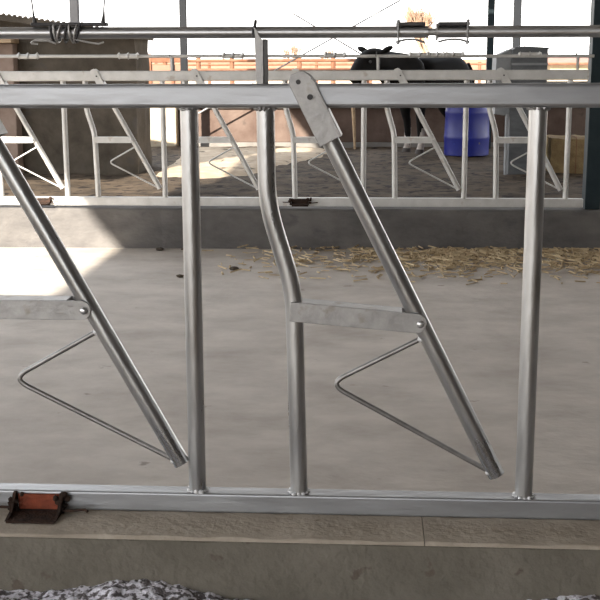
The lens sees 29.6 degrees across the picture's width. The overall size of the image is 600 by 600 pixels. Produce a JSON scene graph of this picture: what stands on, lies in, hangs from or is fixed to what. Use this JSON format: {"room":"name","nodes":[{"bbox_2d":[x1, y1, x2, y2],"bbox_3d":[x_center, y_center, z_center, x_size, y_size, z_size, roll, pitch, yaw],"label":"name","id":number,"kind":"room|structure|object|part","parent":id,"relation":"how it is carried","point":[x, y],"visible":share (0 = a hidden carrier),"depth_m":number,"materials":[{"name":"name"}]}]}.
{"room":"farm building","nodes":[
{"label":"farm building","id":0,"kind":"room"},
{"bbox_2d":[3,146,582,197],"bbox_3d":[-0.198,-1.615,13.093,26.000,0.109,11.070,1,12,3],"label":"floor","id":1,"kind":"structure","parent":0,"point":[412,182],"depth_m":10.91,"materials":[{"name":"grey concrete"}]},
{"bbox_2d":[69,0,79,22],"bbox_3d":[-3.154,-4.123,15.866,0.155,3.900,0.175,1,12,3],"label":"steel column","id":2,"kind":"structure","parent":1,"relation":"on","point":[74,11],"depth_m":15.83,"materials":[{"name":"grey metal"}]},
{"bbox_2d":[0,13,153,174],"bbox_3d":[-3.276,-2.247,11.830,3.396,1.967,1.060,1,12,3],"label":"hut","id":3,"kind":"object","parent":1,"relation":"on","point":[45,123],"visible":0.45,"depth_m":11.57,"materials":[{"name":"concrete"}]},
{"bbox_2d":[150,108,179,146],"bbox_3d":[-1.866,-2.401,15.638,0.390,0.710,0.380,1,12,3],"label":"pier","id":4,"kind":"object","parent":1,"relation":"on","point":[172,114],"visible":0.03,"depth_m":15.46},
{"bbox_2d":[179,0,187,83],"bbox_3d":[-1.528,-3.906,14.787,0.128,3.900,0.148,1,12,3],"label":"steel column","id":5,"kind":"structure","parent":1,"relation":"on","point":[182,3],"depth_m":14.85,"materials":[{"name":"grey metal"}]},
{"bbox_2d":[270,0,360,53],"bbox_3d":[0.464,-3.390,14.753,3.920,2.306,0.022,1,12,3],"label":"cable","id":6,"kind":"object","parent":5,"relation":"attached to","point":[270,0],"visible":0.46,"depth_m":14.72,"materials":[{"name":"silver metal"}]},
{"bbox_2d":[156,147,326,178],"bbox_3d":[-0.628,-1.597,13.104,2.124,0.089,4.753,1,12,3],"label":"litter","id":7,"kind":"object","parent":1,"relation":"on","point":[229,161],"visible":0.61,"depth_m":13.00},
{"bbox_2d":[351,108,355,148],"bbox_3d":[0.712,-2.369,15.168,0.077,0.722,0.056,1,12,3],"label":"wooden stake","id":8,"kind":"object","parent":1,"relation":"on","point":[352,109],"visible":0.79,"depth_m":15.16,"materials":[{"name":"brown wood"}]},
{"bbox_2d":[179,108,585,147],"bbox_3d":[1.438,-2.349,15.536,6.240,0.650,0.300,1,12,3],"label":"wall","id":9,"kind":"structure","parent":1,"relation":"on","point":[241,122],"depth_m":15.48,"materials":[{"name":"pink paint"}]},
{"bbox_2d":[350,46,474,153],"bbox_3d":[1.434,-2.483,14.159,2.204,1.325,0.598,-10,15,-39],"label":"cow","id":10,"kind":"object","parent":1,"relation":"on","point":[359,63],"visible":0.41,"depth_m":13.99},
{"bbox_2d":[444,108,489,156],"bbox_3d":[2.044,-2.110,13.911,0.556,0.670,0.556,1,12,3],"label":"drum","id":11,"kind":"object","parent":1,"relation":"on","point":[478,120],"visible":0.71,"depth_m":13.71,"materials":[{"name":"blue plastic"}]},
{"bbox_2d":[486,0,494,148],"bbox_3d":[2.455,-3.870,14.547,0.125,3.900,0.145,1,12,3],"label":"steel column","id":12,"kind":"structure","parent":1,"relation":"on","point":[491,3],"depth_m":14.62,"materials":[{"name":"grey metal"}]},
{"bbox_2d":[198,0,400,113],"bbox_3d":[0.466,-3.431,14.776,3.919,2.137,0.022,1,12,3],"label":"cable","id":13,"kind":"object","parent":12,"relation":"attached to","point":[398,0],"visible":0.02,"depth_m":14.79,"materials":[{"name":"silver metal"}]},
{"bbox_2d":[492,46,548,174],"bbox_3d":[2.215,-1.916,11.533,0.510,1.285,0.466,1,12,3],"label":"water tank","id":14,"kind":"object","parent":1,"relation":"on","point":[514,125],"visible":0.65,"depth_m":11.34,"materials":[{"name":"metal"}]},
{"bbox_3d":[2.035,-2.203,11.499,0.149,0.659,0.380,1,12,3],"label":"tank","id":15,"kind":"part","parent":14,"relation":"part of","materials":[{"name":"grey metal"}]},
{"bbox_3d":[2.301,-2.531,11.405,0.335,0.029,0.460,1,12,3],"label":"tank lid","id":16,"kind":"part","parent":14,"relation":"part of","materials":[{"name":"metal"}]},
{"bbox_2d":[545,135,584,173],"bbox_3d":[3.070,-1.518,11.821,1.024,0.388,0.632,1,12,3],"label":"bale","id":17,"kind":"object","parent":1,"relation":"on","point":[555,144],"visible":0.48,"depth_m":11.55},
{"bbox_2d":[547,81,586,82],"bbox_3d":[4.736,-2.923,17.463,2.700,0.860,1.200,1,12,3],"label":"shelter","id":18,"kind":"object","parent":1,"relation":"on","point":[547,81],"visible":0.02,"depth_m":17.11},
{"bbox_2d":[0,247,599,493],"bbox_3d":[0.295,0.181,4.927,24.000,0.001,5.080,1,12,3],"label":"floor","id":19,"kind":"structure","parent":0,"point":[351,446],"depth_m":4.34,"materials":[{"name":"concrete"}]},
{"bbox_2d":[0,517,599,599],"bbox_3d":[0.133,0.599,2.297,6.000,0.339,0.255,1,12,3],"label":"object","id":20,"kind":"object","parent":19,"relation":"on","point":[229,570],"depth_m":2.16,"materials":[{"name":"concrete"}]},
{"bbox_2d":[0,508,423,545],"bbox_3d":[-1.311,0.418,2.346,3.108,0.009,0.257,1,12,3],"label":"trim","id":21,"kind":"structure","parent":20,"relation":"on","point":[94,524],"depth_m":2.20,"materials":[{"name":"grey concrete"}]},
{"bbox_2d":[0,491,87,523],"bbox_3d":[-0.522,0.417,2.257,0.206,0.060,0.076,1,12,3],"label":"bracket","id":22,"kind":"object","parent":21,"relation":"on","point":[33,508],"visible":1,"depth_m":2.27,"materials":[{"name":"red metal"}]},
{"bbox_3d":[-0.527,0.429,2.259,0.096,0.004,0.074,1,12,3],"label":"foot plate","id":23,"kind":"part","parent":22,"relation":"part of","materials":[{"name":"brown metal"}]},
{"bbox_3d":[-0.525,0.415,2.291,0.084,0.050,0.006,1,12,3],"label":"plate","id":24,"kind":"part","parent":22,"relation":"part of","materials":[{"name":"brown metal"}]},
{"bbox_2d":[0,20,599,519],"bbox_3d":[0.375,-0.043,2.166,3.987,0.960,0.072,1,12,3],"label":"fence","id":25,"kind":"object","parent":20,"relation":"on","point":[315,100],"visible":1,"depth_m":2.19,"materials":[{"name":"metal"}]},
{"bbox_3d":[-0.421,-0.004,2.223,0.034,0.767,0.034,-28,9,9],"label":"locking arm","id":26,"kind":"part","parent":25,"relation":"part of"},
{"bbox_3d":[-0.207,0.010,2.213,0.034,0.760,0.034,1,12,3],"label":"post","id":27,"kind":"part","parent":25,"relation":"part of","materials":[{"name":"silver metal"}]},
{"bbox_2d":[0,19,599,44],"bbox_3d":[0.230,-0.491,2.083,3.600,0.046,0.037,1,12,3],"label":"pipe","id":28,"kind":"object","parent":25,"relation":"attached to","point":[40,32],"visible":1,"depth_m":2.09,"materials":[{"name":"metal"}]},
{"bbox_3d":[-0.430,-0.514,2.119,0.142,0.006,0.024,1,12,3],"label":"clamp plate","id":29,"kind":"part","parent":28,"relation":"part of","materials":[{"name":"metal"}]},
{"bbox_3d":[0.203,-0.505,2.082,0.053,0.007,0.026,1,12,3],"label":"clamp plate","id":30,"kind":"part","parent":28,"relation":"part of","materials":[{"name":"metal"}]},
{"bbox_3d":[0.281,-0.505,2.077,0.057,0.007,0.026,1,12,3],"label":"clamp plate","id":31,"kind":"part","parent":28,"relation":"part of","materials":[{"name":"metal"}]},
{"bbox_3d":[0.231,-0.379,2.106,3.700,0.044,0.044,1,12,3],"label":"rail","id":32,"kind":"part","parent":25,"relation":"part of","materials":[{"name":"silver metal"}]},
{"bbox_3d":[0.233,0.406,2.267,3.700,0.040,0.042,1,12,3],"label":"rail","id":33,"kind":"part","parent":25,"relation":"part of","materials":[{"name":"silver metal"}]},
{"bbox_3d":[0.215,0.009,2.186,0.034,0.767,0.034,-26,9,8],"label":"locking arm","id":34,"kind":"part","parent":25,"relation":"part of"},
{"bbox_3d":[0.441,0.016,2.174,0.034,0.760,0.034,1,12,3],"label":"post","id":35,"kind":"part","parent":25,"relation":"part of","materials":[{"name":"silver metal"}]},
{"bbox_2d":[422,517,599,549],"bbox_3d":[1.685,0.446,2.166,2.890,0.009,0.256,1,12,3],"label":"trim","id":36,"kind":"structure","parent":20,"relation":"on","point":[438,531],"depth_m":2.17,"materials":[{"name":"beige concrete"}]},
{"bbox_2d":[0,205,599,250],"bbox_3d":[0.456,-0.458,7.507,24.000,0.315,0.258,1,12,3],"label":"wall","id":37,"kind":"structure","parent":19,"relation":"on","point":[77,226],"depth_m":7.41,"materials":[{"name":"grey concrete"}]},
{"bbox_2d":[37,197,57,204],"bbox_3d":[-1.704,-0.648,7.470,0.230,0.060,0.075,1,12,3],"label":"bracket","id":38,"kind":"object","parent":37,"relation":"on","point":[43,201],"visible":0.63,"depth_m":7.50,"materials":[{"name":"brown metal"}]},
{"bbox_3d":[-1.706,-0.650,7.504,0.108,0.050,0.006,1,12,3],"label":"plate","id":39,"kind":"part","parent":38,"relation":"part of","materials":[{"name":"brown metal"}]},
{"bbox_2d":[0,51,588,207],"bbox_3d":[-0.662,-1.104,7.372,4.972,0.986,0.072,1,12,3],"label":"fence","id":40,"kind":"object","parent":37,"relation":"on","point":[402,76],"visible":0.72,"depth_m":7.33,"materials":[{"name":"metal"}]},
{"bbox_3d":[-1.751,-1.070,7.446,0.034,0.767,0.034,-28,9,9],"label":"locking arm","id":41,"kind":"part","parent":40,"relation":"part of"},
{"bbox_3d":[-1.536,-1.056,7.436,0.034,0.760,0.034,1,12,3],"label":"post","id":42,"kind":"part","parent":40,"relation":"part of","materials":[{"name":"silver metal"}]},
{"bbox_3d":[-1.102,-1.064,7.407,0.034,0.767,0.034,-28,9,9],"label":"locking arm","id":43,"kind":"part","parent":40,"relation":"part of"},
{"bbox_3d":[-0.887,-1.050,7.396,0.034,0.760,0.034,1,12,3],"label":"post","id":44,"kind":"part","parent":40,"relation":"part of","materials":[{"name":"silver metal"}]},
{"bbox_3d":[-0.453,-1.058,7.368,0.034,0.767,0.034,-28,9,9],"label":"locking arm","id":45,"kind":"part","parent":40,"relation":"part of"},
{"bbox_3d":[-0.660,-0.648,7.465,4.972,0.056,0.042,1,12,3],"label":"rail","id":46,"kind":"part","parent":40,"relation":"part of","materials":[{"name":"silver metal"}]},
{"bbox_3d":[-0.663,-1.442,7.302,4.972,0.064,0.044,1,12,3],"label":"rail","id":47,"kind":"part","parent":40,"relation":"part of","materials":[{"name":"silver metal"}]},
{"bbox_2d":[0,51,593,59],"bbox_3d":[-0.600,-1.565,7.273,4.900,0.052,0.041,1,12,3],"label":"pipe","id":48,"kind":"object","parent":40,"relation":"attached to","point":[427,54],"visible":1,"depth_m":7.21,"materials":[{"name":"metal"}]},
{"bbox_3d":[0.410,-1.038,7.318,0.034,0.760,0.034,1,12,3],"label":"post","id":49,"kind":"part","parent":40,"relation":"part of","materials":[{"name":"silver metal"}]},
{"bbox_3d":[0.844,-1.046,7.290,0.034,0.767,0.034,-28,9,9],"label":"locking arm","id":50,"kind":"part","parent":40,"relation":"part of"},
{"bbox_3d":[1.059,-1.032,7.279,0.034,0.760,0.034,1,12,3],"label":"post","id":51,"kind":"part","parent":40,"relation":"part of","materials":[{"name":"silver metal"}]},
{"bbox_3d":[1.493,-1.040,7.251,0.034,0.767,0.034,-28,9,9],"label":"locking arm","id":52,"kind":"part","parent":40,"relation":"part of"},
{"bbox_3d":[1.708,-1.026,7.240,0.034,0.760,0.034,1,12,3],"label":"post","id":53,"kind":"part","parent":40,"relation":"part of","materials":[{"name":"silver metal"}]},
{"bbox_2d":[283,197,317,206],"bbox_3d":[0.002,-0.634,7.369,0.230,0.063,0.078,1,12,3],"label":"bracket","id":54,"kind":"object","parent":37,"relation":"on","point":[294,202],"visible":1,"depth_m":7.40,"materials":[{"name":"brown metal"}]},
{"bbox_3d":[-0.001,-0.634,7.402,0.108,0.050,0.006,1,12,3],"label":"plate","id":55,"kind":"part","parent":54,"relation":"part of","materials":[{"name":"brown metal"}]},
{"bbox_2d":[582,0,599,208],"bbox_3d":[1.886,-2.424,7.019,0.097,3.730,0.120,1,12,3],"label":"steel column","id":56,"kind":"structure","parent":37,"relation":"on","point":[590,186],"depth_m":7.25,"materials":[{"name":"grey metal"}]},
{"bbox_2d":[202,244,599,284],"bbox_3d":[0.830,-0.220,6.781,3.041,0.034,1.355,1,12,3],"label":"straw","id":57,"kind":"object","parent":19,"relation":"on","point":[443,256],"visible":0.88,"depth_m":6.92,"materials":[{"name":"beige plant"}]},
{"bbox_2d":[188,80,485,83],"bbox_3d":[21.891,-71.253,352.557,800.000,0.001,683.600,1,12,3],"label":"floor","id":58,"kind":"structure","parent":0,"point":[476,81],"depth_m":82.03,"materials":[{"name":"soil"}]},
{"bbox_2d":[148,54,180,83],"bbox_3d":[-2.508,-3.442,18.957,1.250,1.300,0.070,1,12,3],"label":"gate","id":59,"kind":"object","parent":58,"relation":"on","point":[152,67],"visible":0.09,"depth_m":18.85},
{"bbox_3d":[-2.510,-3.985,18.846,1.250,0.070,0.050,1,12,3],"label":"frame","id":60,"kind":"part","parent":59,"relation":"part of","materials":[{"name":"brown wood"}]},
{"bbox_3d":[-2.509,-3.697,18.910,1.250,0.420,0.020,1,12,3],"label":"panel","id":61,"kind":"part","parent":59,"relation":"part of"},
{"bbox_2d":[152,58,368,83],"bbox_3d":[-0.629,-3.826,20.905,5.044,1.260,0.102,1,12,3],"label":"fence","id":62,"kind":"object","parent":58,"relation":"on","point":[198,61],"visible":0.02,"depth_m":20.77,"materials":[{"name":"brown wood"}]},
{"bbox_3d":[-1.866,-3.840,20.988,0.078,1.260,0.078,5,13,25],"label":"post","id":63,"kind":"part","parent":62,"relation":"part of","materials":[{"name":"brown wood"}]},
{"bbox_3d":[-1.248,-3.834,20.951,0.078,1.260,0.078,5,13,25],"label":"post","id":64,"kind":"part","parent":62,"relation":"part of","materials":[{"name":"brown wood"}]},
{"bbox_3d":[-0.612,-4.380,20.769,5.000,0.060,0.060,1,12,3],"label":"rail","id":65,"kind":"part","parent":62,"relation":"part of","materials":[{"name":"brown wood"}]},
{"bbox_3d":[-0.612,-4.214,20.803,5.000,0.060,0.060,1,12,3],"label":"rail","id":66,"kind":"part","parent":62,"relation":"part of","materials":[{"name":"brown wood"}]},
{"bbox_3d":[-0.010,-3.822,20.877,0.078,1.260,0.078,-4,12,-19],"label":"post","id":67,"kind":"part","parent":62,"relation":"part of","materials":[{"name":"brown wood"}]},
{"bbox_3d":[0.609,-3.817,20.839,0.078,1.260,0.078,-4,12,-19],"label":"post","id":68,"kind":"part","parent":62,"relation":"part of","materials":[{"name":"brown wood"}]},
{"bbox_2d":[280,43,303,58],"bbox_3d":[-0.808,-25.386,119.998,2.664,3.708,2.720,1,12,3],"label":"bare tree","id":69,"kind":"object","parent":58,"relation":"on","point":[293,50],"visible":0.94,"depth_m":119.51,"materials":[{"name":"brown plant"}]},
{"bbox_2d":[152,59,485,80],"bbox_3d":[-16.349,-18.484,91.670,76.000,1.670,0.400,1,12,3],"label":"wall","id":70,"kind":"structure","parent":58,"relation":"on","point":[474,67],"depth_m":90.48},
{"bbox_2d":[321,46,333,58],"bbox_3d":[3.024,-27.199,129.416,2.084,3.454,1.826,1,12,3],"label":"bare tree","id":71,"kind":"object","parent":58,"relation":"on","point":[332,50],"visible":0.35,"depth_m":129.21,"materials":[{"name":"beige plant"}]},
{"bbox_2d":[152,62,587,83],"bbox_3d":[1.955,-5.991,31.550,18.084,1.210,0.102,1,12,3],"label":"fence","id":72,"kind":"object","parent":58,"relation":"on","point":[316,64],"visible":0.07,"depth_m":31.51,"materials":[{"name":"brown wood"}]},
{"bbox_3d":[1.952,-6.521,31.420,18.000,0.060,0.060,1,12,3],"label":"rail","id":73,"kind":"part","parent":72,"relation":"part of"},
{"bbox_2d":[400,3,438,52],"bbox_3d":[6.486,-14.102,62.527,2.475,4.663,2.666,1,12,3],"label":"bare tree","id":74,"kind":"object","parent":58,"relation":"on","point":[418,15],"visible":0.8,"depth_m":62.06,"materials":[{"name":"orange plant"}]},
{"bbox_2d":[512,0,521,47],"bbox_3d":[4.078,-5.273,21.317,0.180,3.900,0.200,1,12,3],"label":"steel column","id":75,"kind":"structure","parent":58,"relation":"on","point":[517,8],"depth_m":21.25,"materials":[{"name":"grey metal"}]},
{"bbox_2d":[547,58,587,80],"bbox_3d":[15.294,-9.536,47.870,10.800,1.500,5.600,1,12,3],"label":"wall","id":76,"kind":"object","parent":58,"relation":"on","point":[550,60],"visible":0.07,"depth_m":45.76,"materials":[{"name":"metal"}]},
{"label":"floor","id":77,"kind":"structure","parent":0,"visible":0},
{"bbox_2d":[0,579,599,599],"bbox_3d":[0.111,0.611,1.933,3.000,0.052,0.490,1,12,3],"label":"ground","id":78,"kind":"structure","parent":77,"relation":"on","point":[141,589],"depth_m":2.16,"materials":[{"name":"grey gravel"}]},
{"bbox_3d":[3.863,-2.320,-2.916,17.660,0.030,9.800,1,12,3],"label":"ceiling","id":79,"kind":"structure","parent":0,"visible":0},
{"bbox_2d":[31,0,36,22],"bbox_3d":[-0.502,-1.859,1.847,0.013,2.740,0.009,1,12,3],"label":"hanging wire","id":80,"kind":"object","parent":79,"relation":"hanging from","point":[33,14],"visible":1,"depth_m":2.12,"materials":[{"name":"grey metal"}]},
{"bbox_2d":[101,0,104,21],"bbox_3d":[-0.371,-1.858,1.840,0.013,2.740,0.009,1,12,3],"label":"hanging wire","id":81,"kind":"object","parent":79,"relation":"hanging from","point":[103,15],"visible":1,"depth_m":2.11,"materials":[{"name":"grey metal"}]}
]}

